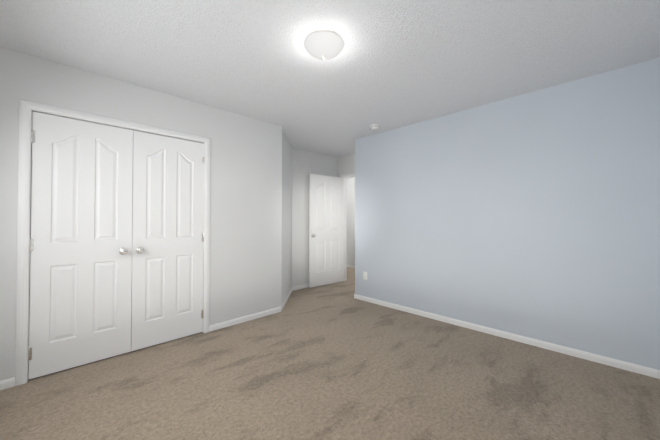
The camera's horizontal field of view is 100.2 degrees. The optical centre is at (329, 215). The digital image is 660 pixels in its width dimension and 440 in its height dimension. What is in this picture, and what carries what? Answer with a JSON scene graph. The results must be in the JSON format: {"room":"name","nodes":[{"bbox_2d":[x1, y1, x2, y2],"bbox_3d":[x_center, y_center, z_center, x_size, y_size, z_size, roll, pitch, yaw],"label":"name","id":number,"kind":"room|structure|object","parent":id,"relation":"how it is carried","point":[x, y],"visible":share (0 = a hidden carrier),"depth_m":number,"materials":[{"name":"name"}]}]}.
{"room":"empty bedroom","nodes":[
{"label":"empty bedroom","id":0,"kind":"room"},
{"bbox_2d":[0,46,281,380],"bbox_3d":[-1.741,0.018,2.662,2.975,2.455,0.115,1,-1,-45],"label":"wall","id":1,"kind":"structure","parent":0,"point":[246,225],"depth_m":3.03,"materials":[{"name":"grey paint"}]},
{"bbox_2d":[0,377,14,389],"bbox_3d":[-2.473,1.202,1.834,0.504,0.064,0.013,1,-1,-45],"label":"baseboard","id":2,"kind":"structure","parent":1,"relation":"attached to","point":[7,383],"depth_m":1.98,"materials":[{"name":"white wood"}]},
{"bbox_2d":[28,112,132,378],"bbox_3d":[-2.030,0.219,2.292,0.636,2.020,0.088,1,-1,-45],"label":"closet door","id":3,"kind":"structure","parent":1,"relation":"in","point":[81,246],"depth_m":2.27,"materials":[{"name":"white wood"}]},
{"bbox_2d":[15,99,210,385],"bbox_3d":[-1.844,0.215,2.558,1.303,2.058,0.117,1,-1,-45],"label":"door frame","id":4,"kind":"structure","parent":1,"relation":"attached to","point":[32,110],"depth_m":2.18,"materials":[{"name":"white wood"}]},
{"bbox_2d":[131,130,204,350],"bbox_3d":[-1.575,0.225,2.741,0.636,2.020,0.088,1,-1,-45],"label":"closet door","id":5,"kind":"structure","parent":1,"relation":"in","point":[167,237],"depth_m":2.72,"materials":[{"name":"white wood"}]},
{"bbox_2d":[209,283,308,331],"bbox_3d":[-0.573,1.236,4.243,2.807,0.064,0.773,1,-1,-45],"label":"baseboard","id":6,"kind":"structure","parent":1,"relation":"attached to","point":[217,326],"depth_m":3.36,"materials":[{"name":"white wood"}]},
{"bbox_2d":[281,130,291,304],"bbox_3d":[-0.710,0.039,4.190,0.115,2.455,1.075,0,-1,0],"label":"wall","id":7,"kind":"structure","parent":0,"point":[286,287],"depth_m":4.14,"materials":[{"name":"grey paint"}]},
{"bbox_2d":[292,147,337,286],"bbox_3d":[-0.268,0.053,5.184,1.305,2.455,0.115,1,-1,-45],"label":"wall","id":8,"kind":"structure","parent":0,"point":[305,163],"depth_m":4.89,"materials":[{"name":"grey paint"}]},
{"bbox_2d":[0,267,659,439],"bbox_3d":[-0.075,1.284,3.274,6.500,0.060,5.850,1,-1,-45],"label":"floor","id":9,"kind":"structure","parent":0,"point":[336,361],"depth_m":1.98,"materials":[{"name":"carpet"}]},
{"bbox_2d":[0,0,659,157],"bbox_3d":[-0.075,-1.230,3.308,6.500,0.060,5.850,1,-1,-45],"label":"ceiling","id":10,"kind":"structure","parent":0,"point":[394,64],"depth_m":2.02,"materials":[{"name":"white paint"}]},
{"bbox_2d":[303,30,343,59],"bbox_3d":[-0.042,-1.162,1.942,0.288,0.115,0.288,1,-1,-45],"label":"lamp","id":11,"kind":"object","parent":10,"relation":"attached to","point":[324,44],"visible":1,"depth_m":1.87,"materials":[{"name":"white glass"}]},
{"bbox_2d":[370,124,379,129],"bbox_3d":[0.595,-1.175,3.653,0.132,0.042,0.132,1,-1,-45],"label":"smoke detector","id":12,"kind":"object","parent":10,"relation":"attached to","point":[374,126],"visible":1,"depth_m":3.61,"materials":[{"name":"white plastic"}]},
{"bbox_2d":[338,154,354,176],"bbox_3d":[0.059,0.060,5.699,0.115,2.455,2.310,1,-1,-45],"label":"wall","id":13,"kind":"structure","parent":0,"point":[348,163],"depth_m":5.37,"materials":[{"name":"grey paint"}]},
{"bbox_2d":[340,172,354,280],"bbox_3d":[0.572,0.228,5.178,0.149,2.104,0.938,1,-1,-45],"label":"door frame","id":14,"kind":"structure","parent":13,"relation":"attached to","point":[345,267],"depth_m":5.48,"materials":[{"name":"white wood"}]},
{"bbox_2d":[309,173,343,287],"bbox_3d":[-0.052,0.258,5.151,0.811,2.020,0.141,1,-1,-40],"label":"entry door","id":15,"kind":"structure","parent":14,"relation":"attached to","point":[326,230],"depth_m":5.11,"materials":[{"name":"white wood"}]},
{"bbox_2d":[347,177,354,265],"bbox_3d":[1.311,0.067,6.239,0.115,2.455,3.300,1,-1,-45],"label":"wall","id":16,"kind":"structure","parent":0,"point":[351,221],"depth_m":6.95,"materials":[{"name":"grey paint"}]},
{"bbox_2d":[355,58,659,369],"bbox_3d":[1.555,0.025,3.173,0.115,2.455,3.208,1,-1,-45],"label":"wall","id":17,"kind":"structure","parent":0,"point":[535,215],"depth_m":2.65,"materials":[{"name":"light blue paint"}]},
{"bbox_2d":[363,271,366,279],"bbox_3d":[0.525,0.889,4.118,0.008,0.114,0.070,1,-1,-45],"label":"outlet","id":18,"kind":"object","parent":17,"relation":"attached to","point":[365,275],"visible":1,"depth_m":4.11,"materials":[{"name":"white plastic"}]},
{"bbox_2d":[354,294,659,378],"bbox_3d":[1.454,1.221,3.169,0.013,0.064,3.076,1,-1,-45],"label":"baseboard","id":19,"kind":"structure","parent":17,"relation":"attached to","point":[608,361],"depth_m":2.66,"materials":[{"name":"white wood"}]}
]}

